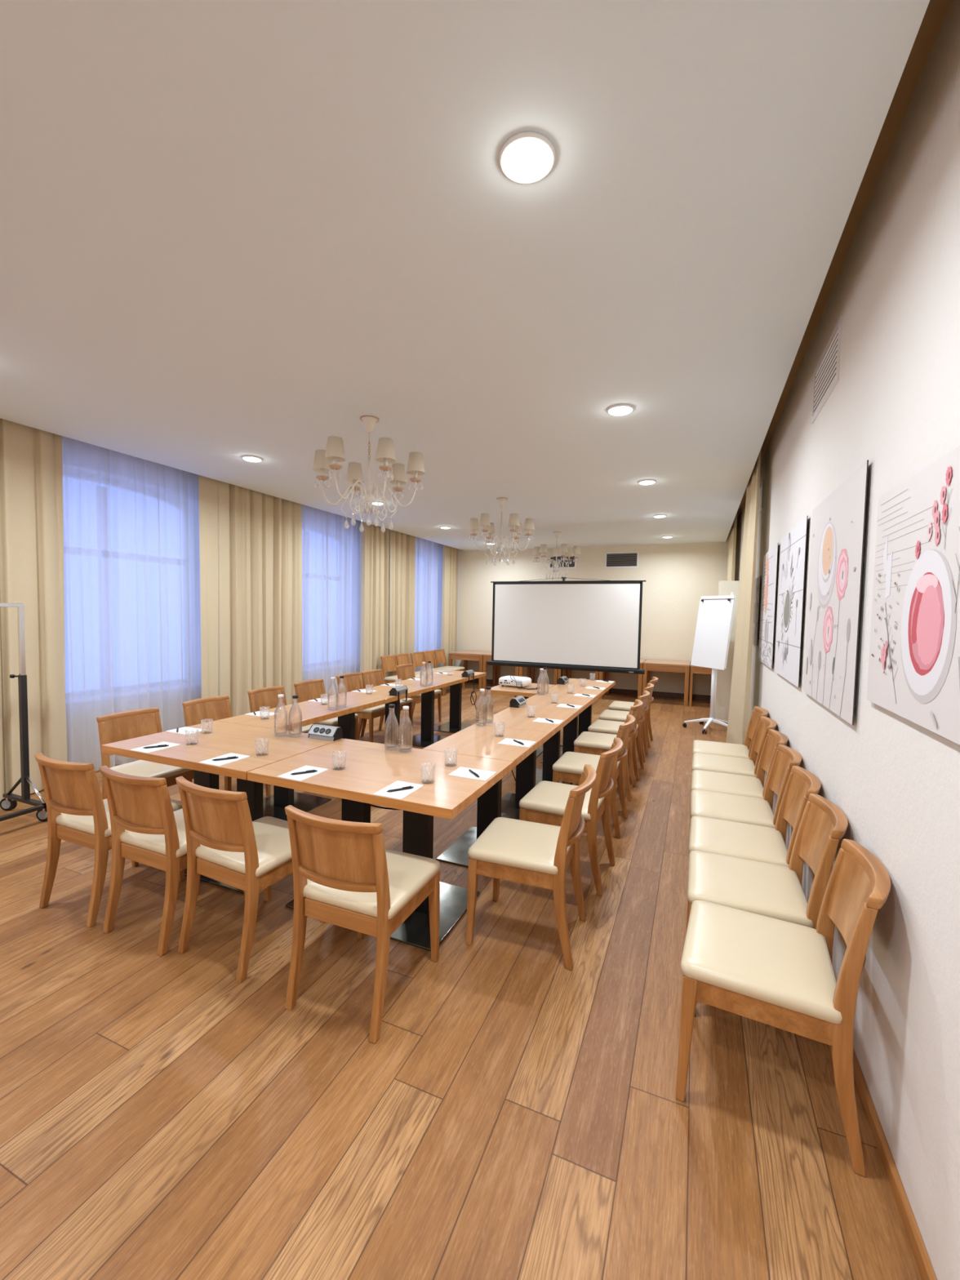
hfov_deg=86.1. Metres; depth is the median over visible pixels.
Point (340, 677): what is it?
water bottle
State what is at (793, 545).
wall picture
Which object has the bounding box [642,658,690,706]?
console table
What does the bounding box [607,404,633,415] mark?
recessed light
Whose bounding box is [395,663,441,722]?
chair
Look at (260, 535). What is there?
drape
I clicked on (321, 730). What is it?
socket
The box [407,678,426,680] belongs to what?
notepad
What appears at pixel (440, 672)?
notepad
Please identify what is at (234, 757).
pen
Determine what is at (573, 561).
air vent
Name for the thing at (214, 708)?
chair
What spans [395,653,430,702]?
chair
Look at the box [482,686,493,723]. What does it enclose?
water bottle
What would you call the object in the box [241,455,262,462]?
recessed light
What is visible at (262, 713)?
notepad
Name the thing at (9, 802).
clothes rack
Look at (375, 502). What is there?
recessed light
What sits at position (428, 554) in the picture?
sheer curtain
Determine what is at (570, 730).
conference table
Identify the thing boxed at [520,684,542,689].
power cord
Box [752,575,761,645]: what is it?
wall picture
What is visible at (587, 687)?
notepad
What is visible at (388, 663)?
chair
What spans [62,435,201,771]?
sheer curtain
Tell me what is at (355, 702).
conference table
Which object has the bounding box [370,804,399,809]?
power cord
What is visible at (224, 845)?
chair
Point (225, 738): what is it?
conference table
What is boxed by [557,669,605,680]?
console table
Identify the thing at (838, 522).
wall picture
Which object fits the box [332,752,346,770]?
tumbler
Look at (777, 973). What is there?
chair
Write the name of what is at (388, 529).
wall
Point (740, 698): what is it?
drape
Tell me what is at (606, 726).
chair
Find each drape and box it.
[0,417,66,801]
[198,475,217,697]
[217,480,302,716]
[360,521,388,688]
[389,529,415,676]
[440,544,458,666]
[725,449,760,744]
[726,512,737,581]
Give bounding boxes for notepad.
[130,742,181,753]
[165,726,207,734]
[199,752,250,766]
[245,711,278,716]
[276,765,328,781]
[307,697,336,702]
[352,688,377,693]
[373,780,423,799]
[380,683,402,686]
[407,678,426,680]
[436,671,453,674]
[448,766,496,781]
[497,737,535,747]
[533,717,563,724]
[556,703,582,708]
[573,693,596,697]
[585,686,604,689]
[595,680,613,683]
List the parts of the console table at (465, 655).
leg, leg, leg, leg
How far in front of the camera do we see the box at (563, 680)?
6.24 m
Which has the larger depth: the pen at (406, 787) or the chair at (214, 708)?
the chair at (214, 708)
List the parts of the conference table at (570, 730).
plate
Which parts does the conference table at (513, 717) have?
plate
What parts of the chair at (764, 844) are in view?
leg, seat, leg, backrest, leg, rail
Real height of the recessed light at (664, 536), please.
0.022 m
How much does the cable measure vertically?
0.155 m
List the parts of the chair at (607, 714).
seat, leg, leg, rail, backrest, rail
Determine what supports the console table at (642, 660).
on the floor
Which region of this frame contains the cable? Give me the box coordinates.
[510,675,537,688]
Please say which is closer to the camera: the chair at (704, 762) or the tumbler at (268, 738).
the tumbler at (268, 738)
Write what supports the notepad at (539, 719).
on the conference table at (513, 717)
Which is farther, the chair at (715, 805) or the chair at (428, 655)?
the chair at (428, 655)
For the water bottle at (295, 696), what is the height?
0.274 m
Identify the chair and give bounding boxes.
[34,752,184,927]
[96,707,193,799]
[99,765,244,955]
[175,776,324,982]
[182,695,270,795]
[247,685,312,733]
[284,804,439,1043]
[293,679,358,740]
[336,672,385,742]
[360,669,413,737]
[380,654,418,703]
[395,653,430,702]
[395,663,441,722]
[410,651,444,696]
[422,650,454,695]
[433,648,464,689]
[466,764,596,970]
[519,737,622,896]
[552,714,635,838]
[572,699,643,800]
[587,690,649,780]
[598,683,653,762]
[608,676,658,747]
[675,839,890,1177]
[685,765,821,934]
[686,793,848,929]
[688,744,801,859]
[689,715,776,825]
[689,728,787,826]
[692,706,768,759]
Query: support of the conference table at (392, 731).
on the floor
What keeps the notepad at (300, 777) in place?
on the conference table at (370, 767)
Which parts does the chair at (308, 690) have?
leg, rail, backrest, leg, seat, leg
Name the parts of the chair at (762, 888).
leg, seat, leg, backrest, leg, rail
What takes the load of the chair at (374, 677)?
on the floor
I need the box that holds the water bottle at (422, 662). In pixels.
[419,662,427,686]
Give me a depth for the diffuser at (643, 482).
5.38 m
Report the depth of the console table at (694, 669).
9.13 m
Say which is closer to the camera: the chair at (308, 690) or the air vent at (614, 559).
the chair at (308, 690)
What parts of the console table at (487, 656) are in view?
leg, leg, leg, leg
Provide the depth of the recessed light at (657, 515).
7.17 m
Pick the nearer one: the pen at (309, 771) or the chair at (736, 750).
the pen at (309, 771)
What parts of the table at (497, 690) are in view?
plate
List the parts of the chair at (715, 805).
seat, leg, backrest, leg, rail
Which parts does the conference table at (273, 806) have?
plate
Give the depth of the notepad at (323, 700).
4.78 m
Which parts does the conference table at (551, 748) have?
plate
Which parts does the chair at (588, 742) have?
leg, seat, seat frame, leg, leg, rail, backrest, rail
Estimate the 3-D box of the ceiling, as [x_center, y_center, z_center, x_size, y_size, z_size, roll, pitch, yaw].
[-0.583,-1.683,4.279,5.391,0.060,13.960,2,3,23]
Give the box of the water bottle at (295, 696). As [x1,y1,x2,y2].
[288,694,302,737]
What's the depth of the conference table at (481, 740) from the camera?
3.41 m
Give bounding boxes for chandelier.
[312,415,425,532]
[468,497,534,565]
[533,531,580,577]
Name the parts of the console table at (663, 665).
leg, leg, leg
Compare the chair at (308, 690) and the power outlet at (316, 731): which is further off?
the chair at (308, 690)
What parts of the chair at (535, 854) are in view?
leg, leg, seat, seat frame, leg, rail, backrest, leg, rail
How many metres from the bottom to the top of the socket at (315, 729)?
0.031 m
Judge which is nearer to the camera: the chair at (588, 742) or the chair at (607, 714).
the chair at (588, 742)
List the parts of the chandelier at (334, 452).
lamp shade, drip dish, lamp shade, drip dish, arm, arm, lamp shade, drip dish, arm, rod, chain, arm, arm, lamp shade, drip dish, arm, lamp shade, drip dish, drip dish, lamp shade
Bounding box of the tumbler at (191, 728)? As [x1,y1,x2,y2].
[185,728,198,745]
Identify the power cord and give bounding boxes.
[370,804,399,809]
[470,675,478,722]
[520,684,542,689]
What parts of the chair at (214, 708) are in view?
leg, rail, backrest, leg, leg, leg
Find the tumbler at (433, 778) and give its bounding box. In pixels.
[420,762,435,784]
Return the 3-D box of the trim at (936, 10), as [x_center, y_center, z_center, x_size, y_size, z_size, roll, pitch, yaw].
[-0.831,-2.013,4.370,6.629,0.120,14.360,2,3,23]
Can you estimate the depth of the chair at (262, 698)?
5.00 m
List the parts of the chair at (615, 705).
seat, leg, leg, backrest, rail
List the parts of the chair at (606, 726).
seat, leg, leg, rail, backrest, rail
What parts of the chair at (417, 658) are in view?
leg, rail, backrest, leg, seat, leg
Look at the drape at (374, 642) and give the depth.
8.76 m
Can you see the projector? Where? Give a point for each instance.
(506, 680)
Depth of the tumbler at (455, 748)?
2.84 m
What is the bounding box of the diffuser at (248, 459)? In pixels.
[243,457,261,462]
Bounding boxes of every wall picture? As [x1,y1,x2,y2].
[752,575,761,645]
[758,542,778,669]
[774,515,808,687]
[803,459,868,724]
[866,445,959,744]
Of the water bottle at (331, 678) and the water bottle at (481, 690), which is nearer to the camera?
the water bottle at (481, 690)
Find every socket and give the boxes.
[313,727,319,732]
[319,728,324,733]
[324,728,331,733]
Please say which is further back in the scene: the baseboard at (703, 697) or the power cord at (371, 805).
the baseboard at (703, 697)
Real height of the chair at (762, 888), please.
0.822 m
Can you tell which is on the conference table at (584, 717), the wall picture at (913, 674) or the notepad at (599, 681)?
the notepad at (599, 681)
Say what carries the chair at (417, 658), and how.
on the floor
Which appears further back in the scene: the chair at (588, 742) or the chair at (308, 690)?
the chair at (308, 690)
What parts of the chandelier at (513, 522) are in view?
lamp shade, lamp shade, arm, lamp shade, arm, arm, rod, arm, arm, lamp shade, lamp shade, arm, lamp shade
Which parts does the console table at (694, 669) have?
leg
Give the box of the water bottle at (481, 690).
[475,688,487,725]
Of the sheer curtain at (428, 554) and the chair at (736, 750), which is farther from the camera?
the sheer curtain at (428, 554)
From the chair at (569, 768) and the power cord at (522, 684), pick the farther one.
the power cord at (522, 684)
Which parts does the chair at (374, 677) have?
leg, rail, backrest, leg, seat frame, seat, leg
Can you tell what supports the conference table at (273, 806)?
on the floor
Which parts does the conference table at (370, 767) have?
plate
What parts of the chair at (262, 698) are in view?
leg, rail, backrest, leg, seat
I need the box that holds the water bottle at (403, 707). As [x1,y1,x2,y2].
[398,706,413,752]
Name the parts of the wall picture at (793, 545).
frame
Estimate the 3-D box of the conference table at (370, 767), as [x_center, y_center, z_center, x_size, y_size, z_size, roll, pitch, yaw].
[-0.515,1.064,2.824,1.182,0.750,0.800,2,3,23]
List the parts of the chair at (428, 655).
leg, rail, backrest, leg, seat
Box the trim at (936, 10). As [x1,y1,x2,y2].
[737,0,951,519]
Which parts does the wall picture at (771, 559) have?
frame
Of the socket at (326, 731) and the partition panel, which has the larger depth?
the partition panel
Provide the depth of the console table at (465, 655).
10.95 m
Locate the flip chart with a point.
(716, 613)
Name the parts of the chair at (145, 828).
leg, rail, backrest, rail, seat, seat frame, leg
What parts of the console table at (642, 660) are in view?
leg, leg, leg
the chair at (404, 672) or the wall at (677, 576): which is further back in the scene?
the wall at (677, 576)
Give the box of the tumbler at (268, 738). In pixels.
[255,737,268,755]
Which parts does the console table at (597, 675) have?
leg, leg, leg, leg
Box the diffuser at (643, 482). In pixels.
[639,480,654,484]
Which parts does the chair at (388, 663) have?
leg, rail, backrest, seat frame, leg, seat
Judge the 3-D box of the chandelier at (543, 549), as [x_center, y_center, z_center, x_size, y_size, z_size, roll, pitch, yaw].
[1.323,-1.453,8.884,0.737,0.809,0.829,0,3,-12]
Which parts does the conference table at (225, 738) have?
plate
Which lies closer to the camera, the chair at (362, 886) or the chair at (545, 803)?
the chair at (362, 886)
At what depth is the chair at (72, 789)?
2.60 m
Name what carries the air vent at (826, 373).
in the wall at (894, 404)
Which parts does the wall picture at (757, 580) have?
frame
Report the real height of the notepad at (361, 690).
0.004 m
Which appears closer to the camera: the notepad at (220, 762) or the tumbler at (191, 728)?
the notepad at (220, 762)
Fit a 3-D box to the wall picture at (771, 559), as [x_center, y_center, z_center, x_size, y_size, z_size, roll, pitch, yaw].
[2.534,-0.283,4.523,0.021,1.008,1.000,2,3,23]
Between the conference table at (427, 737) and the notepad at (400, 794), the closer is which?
the notepad at (400, 794)
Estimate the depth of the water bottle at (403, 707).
3.10 m
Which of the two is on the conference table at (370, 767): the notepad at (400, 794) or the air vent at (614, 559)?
the notepad at (400, 794)
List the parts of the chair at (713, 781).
seat, leg, leg, backrest, rail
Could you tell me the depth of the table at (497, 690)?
5.72 m
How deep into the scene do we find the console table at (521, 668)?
10.41 m
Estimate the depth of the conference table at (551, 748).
4.90 m
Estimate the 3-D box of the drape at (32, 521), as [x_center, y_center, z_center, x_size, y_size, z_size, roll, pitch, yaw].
[-3.933,-0.315,3.786,0.145,3.245,1.598,2,3,23]
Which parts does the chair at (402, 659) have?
rail, backrest, seat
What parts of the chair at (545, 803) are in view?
leg, seat, seat frame, leg, rail, backrest, leg, rail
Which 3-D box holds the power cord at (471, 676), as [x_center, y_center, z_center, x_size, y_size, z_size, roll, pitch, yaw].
[-0.021,0.894,6.091,0.088,0.760,1.544,1,3,-5]
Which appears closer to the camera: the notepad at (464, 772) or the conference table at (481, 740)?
the notepad at (464, 772)
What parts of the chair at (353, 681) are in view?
leg, rail, backrest, leg, seat frame, leg, seat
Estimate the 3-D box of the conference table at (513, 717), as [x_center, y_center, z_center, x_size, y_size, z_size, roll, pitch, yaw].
[0.375,1.009,4.186,0.594,0.750,0.798,2,3,23]
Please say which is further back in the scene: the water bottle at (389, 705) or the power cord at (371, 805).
the water bottle at (389, 705)
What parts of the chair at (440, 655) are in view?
leg, backrest, leg, seat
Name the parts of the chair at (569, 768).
leg, seat, seat frame, leg, leg, rail, backrest, rail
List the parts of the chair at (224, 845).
leg, rail, backrest, rail, seat, seat frame, leg, leg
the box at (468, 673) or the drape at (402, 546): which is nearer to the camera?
the box at (468, 673)
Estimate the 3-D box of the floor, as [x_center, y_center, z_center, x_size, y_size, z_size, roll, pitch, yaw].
[-0.895,1.402,4.548,6.629,0.120,14.360,2,3,23]
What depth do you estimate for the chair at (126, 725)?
3.66 m
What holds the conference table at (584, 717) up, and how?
on the floor
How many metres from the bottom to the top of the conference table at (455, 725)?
0.750 m
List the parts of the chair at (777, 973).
leg, seat, seat frame, leg, backrest, leg, rail, rail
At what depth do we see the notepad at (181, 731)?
3.51 m
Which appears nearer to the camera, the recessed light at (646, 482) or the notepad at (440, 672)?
the recessed light at (646, 482)
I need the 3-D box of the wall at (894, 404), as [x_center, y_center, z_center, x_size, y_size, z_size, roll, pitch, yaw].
[2.097,-0.184,3.212,0.200,3.300,14.360,2,3,23]
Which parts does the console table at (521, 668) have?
leg, leg, leg, leg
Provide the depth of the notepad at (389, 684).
5.87 m
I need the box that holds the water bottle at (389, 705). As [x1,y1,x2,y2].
[384,704,399,750]
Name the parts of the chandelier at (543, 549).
lamp shade, lamp shade, arm, arm, lamp shade, rod, arm, lamp shade, arm, lamp shade, lamp shade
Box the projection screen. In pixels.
[487,577,645,676]
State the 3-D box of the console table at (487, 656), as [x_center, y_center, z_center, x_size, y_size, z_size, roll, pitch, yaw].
[0.582,0.663,10.963,0.790,0.742,0.860,2,3,23]
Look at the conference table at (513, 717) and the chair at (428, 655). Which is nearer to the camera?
the conference table at (513, 717)
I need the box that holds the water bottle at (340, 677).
[337,675,346,707]
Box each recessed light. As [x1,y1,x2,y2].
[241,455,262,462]
[372,501,383,505]
[440,526,450,528]
[498,131,555,183]
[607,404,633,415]
[638,479,655,484]
[653,514,666,517]
[662,535,672,537]
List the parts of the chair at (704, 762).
seat, leg, leg, backrest, rail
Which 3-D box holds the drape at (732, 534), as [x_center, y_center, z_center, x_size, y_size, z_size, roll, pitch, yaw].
[4.256,-0.424,8.805,0.065,3.245,1.616,2,3,23]
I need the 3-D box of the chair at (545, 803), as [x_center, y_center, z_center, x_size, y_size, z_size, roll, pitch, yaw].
[0.577,1.030,3.185,0.566,0.822,0.451,2,3,25]
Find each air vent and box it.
[547,555,576,568]
[604,551,639,568]
[758,479,763,514]
[811,315,842,423]
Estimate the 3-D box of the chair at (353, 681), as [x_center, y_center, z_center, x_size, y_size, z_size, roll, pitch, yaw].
[-1.407,0.835,6.190,0.566,0.822,0.451,2,3,23]
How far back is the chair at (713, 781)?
3.50 m
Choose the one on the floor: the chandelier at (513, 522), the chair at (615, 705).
the chair at (615, 705)
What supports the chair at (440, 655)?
on the floor
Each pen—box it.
[143,744,168,748]
[211,755,238,760]
[290,769,317,774]
[386,786,413,791]
[468,768,479,777]
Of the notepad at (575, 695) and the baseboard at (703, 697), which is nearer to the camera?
the notepad at (575, 695)
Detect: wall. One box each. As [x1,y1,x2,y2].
[388,528,390,676]
[456,534,728,695]
[734,0,959,1279]
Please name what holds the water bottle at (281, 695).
on the conference table at (225, 738)
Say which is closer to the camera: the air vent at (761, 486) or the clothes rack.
the clothes rack
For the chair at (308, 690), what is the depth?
5.59 m
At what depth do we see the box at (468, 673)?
6.76 m
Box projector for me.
[498,675,531,688]
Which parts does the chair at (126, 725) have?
leg, rail, backrest, seat, leg, seat frame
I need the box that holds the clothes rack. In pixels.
[0,602,47,821]
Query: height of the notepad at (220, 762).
0.004 m
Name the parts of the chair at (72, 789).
leg, rail, backrest, rail, seat frame, leg, seat, leg, leg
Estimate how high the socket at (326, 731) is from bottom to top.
0.031 m
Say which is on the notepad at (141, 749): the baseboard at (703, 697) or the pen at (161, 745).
the pen at (161, 745)
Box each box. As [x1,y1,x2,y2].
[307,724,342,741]
[388,685,407,702]
[461,670,474,683]
[509,695,527,707]
[557,675,568,684]
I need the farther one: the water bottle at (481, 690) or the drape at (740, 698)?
the drape at (740, 698)
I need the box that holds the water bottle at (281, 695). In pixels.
[274,693,288,736]
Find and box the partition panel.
[715,580,739,721]
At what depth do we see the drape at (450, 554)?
11.41 m
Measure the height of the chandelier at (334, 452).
0.809 m
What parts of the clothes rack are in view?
rail, screw knob, post, post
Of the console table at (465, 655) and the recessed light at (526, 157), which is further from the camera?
the console table at (465, 655)
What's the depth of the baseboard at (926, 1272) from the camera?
1.43 m
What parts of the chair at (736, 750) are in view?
seat, leg, leg, backrest, rail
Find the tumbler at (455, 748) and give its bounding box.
[444,747,457,766]
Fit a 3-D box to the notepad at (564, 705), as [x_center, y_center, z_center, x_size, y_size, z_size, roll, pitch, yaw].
[0.827,0.611,4.747,0.210,0.004,0.150,2,3,23]
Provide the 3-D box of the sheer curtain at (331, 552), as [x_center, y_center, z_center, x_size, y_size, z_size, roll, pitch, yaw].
[-2.305,-0.507,7.991,0.084,3.240,1.934,2,3,23]
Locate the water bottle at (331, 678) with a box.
[327,677,337,710]
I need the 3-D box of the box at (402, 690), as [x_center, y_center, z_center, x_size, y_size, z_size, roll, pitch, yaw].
[-0.834,0.554,5.256,0.106,0.153,0.212,2,3,23]
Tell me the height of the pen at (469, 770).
0.012 m
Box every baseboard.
[466,678,711,700]
[853,1048,937,1279]
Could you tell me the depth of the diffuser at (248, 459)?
4.81 m
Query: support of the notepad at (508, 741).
on the conference table at (481, 740)
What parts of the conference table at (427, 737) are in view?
plate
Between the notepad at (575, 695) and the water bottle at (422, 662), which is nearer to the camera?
the notepad at (575, 695)
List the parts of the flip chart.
arm, arm, arm, arm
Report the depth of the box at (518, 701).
4.65 m
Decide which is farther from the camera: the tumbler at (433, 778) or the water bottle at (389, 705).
the water bottle at (389, 705)
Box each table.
[101,720,342,893]
[216,704,344,821]
[247,738,513,951]
[292,692,395,739]
[349,683,433,746]
[391,675,462,747]
[422,724,549,867]
[426,670,486,733]
[448,649,496,688]
[475,706,573,819]
[482,653,530,689]
[485,683,555,757]
[510,694,591,785]
[519,666,567,684]
[536,685,604,763]
[555,678,615,746]
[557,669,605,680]
[598,658,646,699]
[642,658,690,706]
[688,662,711,706]
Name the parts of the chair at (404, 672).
leg, rail, backrest, leg, seat frame, seat, leg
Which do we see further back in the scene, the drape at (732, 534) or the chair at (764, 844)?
the drape at (732, 534)
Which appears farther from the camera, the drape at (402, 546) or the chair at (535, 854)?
the drape at (402, 546)
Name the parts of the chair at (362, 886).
leg, rail, backrest, rail, leg, seat frame, seat, leg, leg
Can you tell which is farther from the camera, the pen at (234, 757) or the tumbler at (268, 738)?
the tumbler at (268, 738)
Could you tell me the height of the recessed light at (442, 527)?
0.022 m
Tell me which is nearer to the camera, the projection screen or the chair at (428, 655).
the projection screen
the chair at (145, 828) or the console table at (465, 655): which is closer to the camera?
the chair at (145, 828)
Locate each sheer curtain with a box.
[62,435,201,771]
[302,504,360,696]
[413,537,442,671]
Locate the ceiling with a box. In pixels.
[0,0,929,551]
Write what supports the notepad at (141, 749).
on the conference table at (225, 738)
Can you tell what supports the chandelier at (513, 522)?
hanging from the ceiling
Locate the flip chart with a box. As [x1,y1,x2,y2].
[682,592,736,733]
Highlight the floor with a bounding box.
[0,682,922,1279]
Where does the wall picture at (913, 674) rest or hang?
attached to the wall at (894, 404)

